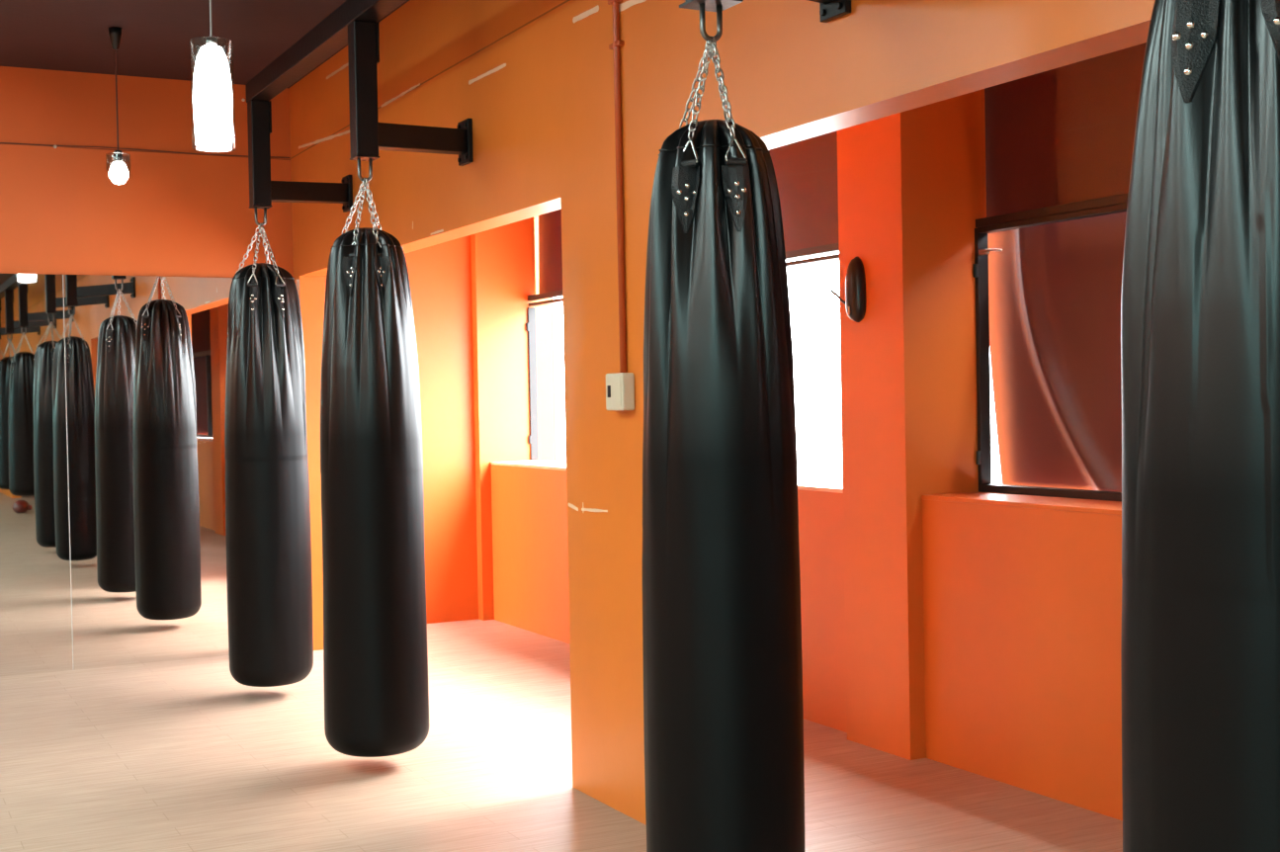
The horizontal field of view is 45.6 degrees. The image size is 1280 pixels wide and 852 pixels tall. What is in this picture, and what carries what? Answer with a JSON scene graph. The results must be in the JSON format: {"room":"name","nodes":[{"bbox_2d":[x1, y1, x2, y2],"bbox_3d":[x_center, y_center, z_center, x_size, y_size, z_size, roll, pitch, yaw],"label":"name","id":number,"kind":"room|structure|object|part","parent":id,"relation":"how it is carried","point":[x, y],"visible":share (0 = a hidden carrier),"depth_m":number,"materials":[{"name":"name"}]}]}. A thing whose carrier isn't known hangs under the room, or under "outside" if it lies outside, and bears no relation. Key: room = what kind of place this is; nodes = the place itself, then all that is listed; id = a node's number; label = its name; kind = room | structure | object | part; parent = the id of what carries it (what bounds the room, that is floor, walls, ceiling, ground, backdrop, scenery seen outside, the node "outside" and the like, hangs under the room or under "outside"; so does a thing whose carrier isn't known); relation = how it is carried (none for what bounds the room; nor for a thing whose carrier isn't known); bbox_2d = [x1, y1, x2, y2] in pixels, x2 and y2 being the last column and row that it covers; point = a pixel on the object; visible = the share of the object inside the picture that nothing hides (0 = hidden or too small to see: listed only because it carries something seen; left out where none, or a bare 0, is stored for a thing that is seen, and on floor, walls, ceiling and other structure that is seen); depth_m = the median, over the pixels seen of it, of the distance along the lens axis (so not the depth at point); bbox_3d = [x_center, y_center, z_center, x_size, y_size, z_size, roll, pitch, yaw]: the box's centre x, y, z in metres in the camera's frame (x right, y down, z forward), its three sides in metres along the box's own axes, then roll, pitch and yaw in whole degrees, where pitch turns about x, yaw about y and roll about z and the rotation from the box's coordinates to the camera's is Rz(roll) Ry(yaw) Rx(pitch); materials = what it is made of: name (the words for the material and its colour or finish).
{"room":"exercise studio","nodes":[
{"label":"exercise studio","id":0,"kind":"room"},
{"bbox_2d":[0,66,293,277],"bbox_3d":[-4.706,-0.235,6.995,6.540,3.085,0.120,-2,1,-28],"label":"wall","id":1,"kind":"structure","parent":0,"point":[62,213],"depth_m":7.97,"materials":[{"name":"orange paint"}]},
{"bbox_2d":[0,273,232,677],"bbox_3d":[-3.142,0.246,7.732,2.810,2.036,0.020,-2,1,-28],"label":"wall mirror","id":2,"kind":"object","parent":1,"relation":"attached to","point":[113,548],"visible":0.85,"depth_m":7.92,"materials":[{"name":"silver mirror"}]},
{"bbox_3d":[-3.668,0.262,7.458,1.623,2.036,0.018,-2,1,-28],"label":"glass panel","id":3,"kind":"part","parent":2,"relation":"part of","materials":[{"name":"white mirror"}]},
{"bbox_2d":[0,142,290,158],"bbox_3d":[-3.254,-1.433,7.670,3.000,0.014,0.006,-2,1,-28],"label":"cable","id":4,"kind":"object","parent":1,"relation":"attached to","point":[0,142],"visible":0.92,"depth_m":7.98,"materials":[{"name":"brown plastic"}]},
{"bbox_2d":[0,0,409,87],"bbox_3d":[-0.209,-1.763,-1.535,6.700,0.120,19.700,-2,1,-28],"label":"ceiling","id":5,"kind":"structure","parent":0,"point":[160,39],"depth_m":7.05,"materials":[{"name":"red paint"}]},
{"bbox_2d":[107,26,128,184],"bbox_3d":[-2.397,-1.463,6.971,0.108,0.714,0.108,-2,1,-28],"label":"pendant lamp","id":6,"kind":"object","parent":5,"relation":"hanging from","point":[118,173],"visible":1,"depth_m":6.96,"materials":[{"name":"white glass"}]},
{"bbox_3d":[-2.398,-1.506,6.970,0.007,0.490,0.007,-2,1,-28],"label":"cord","id":7,"kind":"part","parent":6,"relation":"part of","materials":[{"name":"brown plastic"}]},
{"bbox_3d":[-2.391,-1.159,6.977,0.088,0.105,0.088,-2,1,-28],"label":"lit bulb","id":8,"kind":"part","parent":6,"relation":"part of","materials":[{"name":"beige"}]},
{"bbox_2d":[192,0,233,148],"bbox_3d":[-1.462,-1.375,5.181,0.143,0.859,0.143,-2,1,-28],"label":"pendant lamp","id":9,"kind":"object","parent":5,"relation":"hanging from","point":[213,101],"visible":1,"depth_m":5.14,"materials":[{"name":"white glass"}]},
{"bbox_3d":[-1.464,-1.535,5.178,0.006,0.480,0.006,-2,1,-28],"label":"cord","id":10,"kind":"part","parent":9,"relation":"part of","materials":[{"name":"silver metal"}]},
{"bbox_2d":[324,215,556,623],"bbox_3d":[-1.302,-0.175,9.319,1.640,2.750,0.170,-2,1,-28],"label":"wall","id":11,"kind":"structure","parent":0,"point":[440,275],"depth_m":9.30,"materials":[{"name":"orange paint"}]},
{"bbox_2d":[0,618,1122,851],"bbox_3d":[0.424,1.420,-0.951,8.400,0.120,20.500,-2,1,-28],"label":"floor","id":12,"kind":"structure","parent":0,"point":[183,755],"depth_m":5.42,"materials":[{"name":"brown wood"}]},
{"bbox_2d":[288,0,1155,824],"bbox_3d":[2.561,-0.241,-0.007,0.135,3.085,19.620,-2,1,-28],"label":"wall","id":13,"kind":"structure","parent":0,"point":[534,79],"depth_m":5.01,"materials":[{"name":"orange paint"}]},
{"bbox_2d":[247,99,352,226],"bbox_3d":[-1.597,-1.214,7.200,0.118,0.572,0.601,0,1,40],"label":"bracket","id":14,"kind":"object","parent":13,"relation":"attached to","point":[263,192],"visible":1,"depth_m":7.00,"materials":[{"name":"black metal"}]},
{"bbox_3d":[-1.756,-1.254,7.014,0.084,0.480,0.084,-2,1,-28],"label":"post","id":15,"kind":"part","parent":14,"relation":"part of","materials":[{"name":"black metal"}]},
{"bbox_3d":[-1.751,-1.011,7.019,0.087,0.006,0.087,-2,1,-28],"label":"foot plate","id":16,"kind":"part","parent":14,"relation":"part of","materials":[{"name":"black paint"}]},
{"bbox_2d":[224,223,313,686],"bbox_3d":[-1.729,0.131,7.040,0.386,2.137,0.385,-2,1,-28],"label":"bag","id":17,"kind":"object","parent":14,"relation":"hanging from","point":[269,573],"visible":1,"depth_m":6.89,"materials":[{"name":"black leather"}]},
{"bbox_3d":[-1.812,-0.814,7.034,0.138,0.246,0.020,-1,1,10],"label":"chain","id":18,"kind":"part","parent":17,"relation":"part of","materials":[{"name":"silver metal"}]},
{"bbox_3d":[-1.750,-0.813,6.952,0.020,0.246,0.148,-1,1,2],"label":"chain","id":19,"kind":"part","parent":17,"relation":"part of","materials":[{"name":"silver metal"}]},
{"bbox_3d":[-1.740,-0.816,7.082,0.020,0.246,0.127,-1,1,6],"label":"chain","id":20,"kind":"part","parent":17,"relation":"part of","materials":[{"name":"silver metal"}]},
{"bbox_3d":[-1.700,-0.814,6.972,0.054,0.246,0.141,-2,1,-28],"label":"chain","id":21,"kind":"part","parent":17,"relation":"part of","materials":[{"name":"silver metal"}]},
{"bbox_3d":[-1.718,-1.422,7.032,0.008,0.144,0.092,-2,1,-28],"label":"gusset plate","id":22,"kind":"part","parent":14,"relation":"part of","materials":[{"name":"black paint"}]},
{"bbox_3d":[-1.576,-1.109,7.222,0.069,0.124,0.514,0,1,38],"label":"arm","id":23,"kind":"part","parent":14,"relation":"part of","materials":[{"name":"black paint"}]},
{"bbox_2d":[245,0,406,102],"bbox_3d":[1.060,-1.491,1.606,0.090,0.090,12.290,-2,1,-28],"label":"steel rail","id":24,"kind":"object","parent":14,"relation":"attached to","point":[330,35],"visible":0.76,"depth_m":6.07,"materials":[{"name":"black metal"}]},
{"bbox_3d":[0.975,-1.153,2.264,0.528,0.607,0.301,-2,1,-28],"label":"bracket","id":25,"kind":"object","parent":24,"relation":"attached to","visible":0},
{"bbox_2d":[1120,0,1279,851],"bbox_3d":[0.854,0.190,2.094,0.368,2.110,0.368,-2,1,-28],"label":"bag","id":26,"kind":"object","parent":25,"relation":"hanging from","point":[1200,300],"visible":1,"depth_m":1.98,"materials":[{"name":"black leather"}]},
{"bbox_3d":[-1.425,-1.133,7.413,0.019,0.170,0.110,-2,1,-28],"label":"plate","id":27,"kind":"part","parent":14,"relation":"part of","materials":[{"name":"black paint"}]},
{"bbox_2d":[347,20,473,181],"bbox_3d":[-0.861,-1.197,5.791,0.118,0.582,0.601,0,1,40],"label":"bracket","id":28,"kind":"object","parent":13,"relation":"attached to","point":[368,135],"visible":1,"depth_m":5.59,"materials":[{"name":"black metal"}]},
{"bbox_3d":[-1.020,-1.236,5.605,0.084,0.490,0.084,-2,1,-28],"label":"post","id":29,"kind":"part","parent":28,"relation":"part of","materials":[{"name":"black metal"}]},
{"bbox_3d":[-1.015,-0.989,5.610,0.087,0.006,0.087,-2,1,-28],"label":"foot plate","id":30,"kind":"part","parent":28,"relation":"part of","materials":[{"name":"black paint"}]},
{"bbox_2d":[320,177,429,757],"bbox_3d":[-0.994,0.148,5.630,0.385,2.128,0.383,-2,1,-28],"label":"bag","id":31,"kind":"object","parent":28,"relation":"hanging from","point":[376,687],"visible":1,"depth_m":5.48,"materials":[{"name":"black leather"}]},
{"bbox_3d":[-1.069,-0.792,5.639,0.134,0.244,0.020,-1,1,24],"label":"chain","id":32,"kind":"part","parent":31,"relation":"part of","materials":[{"name":"silver metal"}]},
{"bbox_3d":[-1.024,-0.792,5.567,0.020,0.245,0.113,-1,1,16],"label":"chain","id":33,"kind":"part","parent":31,"relation":"part of","materials":[{"name":"silver metal"}]},
{"bbox_3d":[-0.984,-0.793,5.569,0.020,0.245,0.120,-2,1,-31],"label":"chain","id":34,"kind":"part","parent":31,"relation":"part of","materials":[{"name":"silver metal"}]},
{"bbox_3d":[-0.989,-0.794,5.676,0.020,0.244,0.140,-1,1,20],"label":"chain","id":35,"kind":"part","parent":31,"relation":"part of","materials":[{"name":"silver metal"}]},
{"bbox_3d":[-0.982,-1.410,5.623,0.008,0.144,0.092,-2,1,-28],"label":"gusset plate","id":36,"kind":"part","parent":28,"relation":"part of","materials":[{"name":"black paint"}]},
{"bbox_3d":[-0.840,-1.096,5.813,0.069,0.124,0.514,0,1,38],"label":"arm","id":37,"kind":"part","parent":28,"relation":"part of","materials":[{"name":"black paint"}]},
{"bbox_3d":[-0.689,-1.120,6.004,0.019,0.170,0.110,-2,1,-28],"label":"plate","id":38,"kind":"part","parent":28,"relation":"part of","materials":[{"name":"black paint"}]},
{"bbox_2d":[607,0,626,372],"bbox_3d":[-0.072,-0.992,4.822,0.025,1.645,0.070,-2,1,-28],"label":"conduit","id":39,"kind":"object","parent":13,"relation":"attached to","point":[617,42],"visible":1,"depth_m":4.82,"materials":[{"name":"brown metal"}]},
{"bbox_2d":[605,372,634,410],"bbox_3d":[-0.065,-0.109,4.833,0.047,0.118,0.124,-2,1,-28],"label":"switch box","id":40,"kind":"object","parent":13,"relation":"attached to","point":[620,386],"visible":1,"depth_m":4.79,"materials":[{"name":"beige plastic"}]},
{"bbox_3d":[-0.075,-0.108,4.805,0.002,0.094,0.064,-2,1,-28],"label":"plate","id":41,"kind":"part","parent":40,"relation":"part of","materials":[{"name":"beige plastic"}]},
{"bbox_2d":[679,0,851,41],"bbox_3d":[0.308,-1.161,3.543,0.135,0.612,0.610,0,1,41],"label":"bracket","id":42,"kind":"object","parent":13,"relation":"attached to","point":[829,10],"visible":1,"depth_m":3.38,"materials":[{"name":"black metal"}]},
{"bbox_3d":[0.157,-0.936,3.368,0.104,0.006,0.104,-2,1,-28],"label":"foot plate","id":43,"kind":"part","parent":42,"relation":"part of","materials":[{"name":"black paint"}]},
{"bbox_3d":[0.331,-1.071,3.570,0.069,0.124,0.514,0,1,38],"label":"arm","id":44,"kind":"part","parent":42,"relation":"part of","materials":[{"name":"black paint"}]},
{"bbox_3d":[0.482,-1.095,3.761,0.019,0.170,0.110,-2,1,-28],"label":"plate","id":45,"kind":"part","parent":42,"relation":"part of","materials":[{"name":"black paint"}]},
{"bbox_2d":[641,36,805,851],"bbox_3d":[0.177,0.184,3.389,0.356,2.094,0.356,-2,1,-28],"label":"bag","id":46,"kind":"object","parent":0,"point":[723,656],"visible":1,"depth_m":3.25,"materials":[{"name":"black leather"}]},
{"bbox_3d":[0.119,-0.741,3.402,0.120,0.247,0.020,0,1,37],"label":"chain","id":47,"kind":"part","parent":46,"relation":"part of","materials":[{"name":"silver metal"}]},
{"bbox_3d":[0.132,-0.739,3.321,0.020,0.246,0.123,0,1,29],"label":"chain","id":48,"kind":"part","parent":46,"relation":"part of","materials":[{"name":"silver metal"}]},
{"bbox_3d":[0.188,-0.742,3.414,0.020,0.247,0.118,0,1,33],"label":"chain","id":49,"kind":"part","parent":46,"relation":"part of","materials":[{"name":"silver metal"}]},
{"bbox_3d":[0.181,-0.739,3.312,0.037,0.246,0.131,-2,1,-28],"label":"chain","id":50,"kind":"part","parent":46,"relation":"part of","materials":[{"name":"silver metal"}]},
{"bbox_2d":[485,88,1122,820],"bbox_3d":[3.720,-0.111,0.785,0.325,2.750,19.950,-2,1,-28],"label":"wall","id":51,"kind":"structure","parent":0,"point":[1022,607],"depth_m":5.59,"materials":[{"name":"orange paint"}]},
{"bbox_2d":[470,230,494,620],"bbox_3d":[-0.975,-0.182,9.352,0.070,2.750,0.085,-2,1,-28],"label":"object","id":52,"kind":"structure","parent":51,"relation":"attached to","point":[477,240],"depth_m":9.32,"materials":[{"name":"orange paint"}]},
{"bbox_2d":[538,209,562,293],"bbox_3d":[-0.535,-1.063,9.311,0.037,0.484,0.349,-2,1,-28],"label":"curtain","id":53,"kind":"object","parent":51,"relation":"hanging from","point":[550,223],"depth_m":9.33,"materials":[{"name":"red fabric"}]},
{"bbox_2d":[490,459,843,493],"bbox_3d":[0.107,0.239,7.718,0.324,0.017,3.816,-2,1,-28],"label":"trim","id":54,"kind":"structure","parent":51,"relation":"attached to","point":[826,485],"depth_m":6.79,"materials":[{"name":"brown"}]},
{"bbox_2d":[525,243,839,459],"bbox_3d":[0.201,-0.636,7.759,0.064,1.728,3.818,-2,1,-28],"label":"window","id":55,"kind":"structure","parent":51,"relation":"in","point":[531,325],"depth_m":9.43,"materials":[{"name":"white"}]},
{"bbox_3d":[0.205,-0.778,7.760,0.040,0.031,3.818,-2,1,-28],"label":"rail","id":56,"kind":"part","parent":55,"relation":"part of","materials":[{"name":"white"}]},
{"bbox_2d":[768,130,838,252],"bbox_3d":[0.749,-1.042,6.852,0.037,0.485,0.542,-2,1,-28],"label":"curtain","id":57,"kind":"object","parent":51,"relation":"hanging from","point":[806,172],"depth_m":6.82,"materials":[{"name":"red fabric"}]},
{"bbox_2d":[830,256,865,322],"bbox_3d":[0.787,-0.519,5.820,0.055,0.250,0.187,-2,1,-28],"label":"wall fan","id":58,"kind":"object","parent":51,"relation":"attached to","point":[855,281],"visible":1,"depth_m":5.75,"materials":[{"name":"black plastic"}]},
{"bbox_2d":[837,108,925,760],"bbox_3d":[0.905,-0.150,5.750,0.070,2.750,0.400,-2,1,-28],"label":"pillar","id":59,"kind":"structure","parent":51,"relation":"attached to","point":[877,158],"depth_m":5.68,"materials":[{"name":"orange paint"}]},
{"bbox_2d":[921,491,1121,515],"bbox_3d":[2.060,0.273,3.977,0.324,0.017,3.816,-2,1,-28],"label":"trim","id":60,"kind":"structure","parent":51,"relation":"attached to","point":[1107,507],"depth_m":5.18,"materials":[{"name":"orange paint"}]},
{"bbox_2d":[973,192,1128,501],"bbox_3d":[2.149,-0.603,4.016,0.075,1.728,3.818,-2,1,-28],"label":"window","id":61,"kind":"structure","parent":51,"relation":"in","point":[1116,204],"depth_m":5.64,"materials":[{"name":"black metal"}]},
{"bbox_3d":[2.158,-0.745,4.019,0.040,0.031,3.818,-2,1,-28],"label":"rail","id":62,"kind":"part","parent":61,"relation":"part of","materials":[{"name":"black metal"}]},
{"bbox_2d":[987,211,1126,492],"bbox_3d":[2.212,-0.246,4.111,0.048,0.996,3.885,-2,1,-28],"label":"curtain","id":63,"kind":"object","parent":61,"relation":"hanging from","point":[1055,290],"visible":0.46,"depth_m":5.47,"materials":[{"name":"red fabric"}]},
{"bbox_2d":[984,42,1146,217],"bbox_3d":[2.166,-1.104,4.110,0.027,0.710,3.940,-2,1,-28],"label":"curtain","id":64,"kind":"object","parent":51,"relation":"hanging from","point":[1064,134],"visible":0.42,"depth_m":5.38,"materials":[{"name":"red fabric"}]}
]}

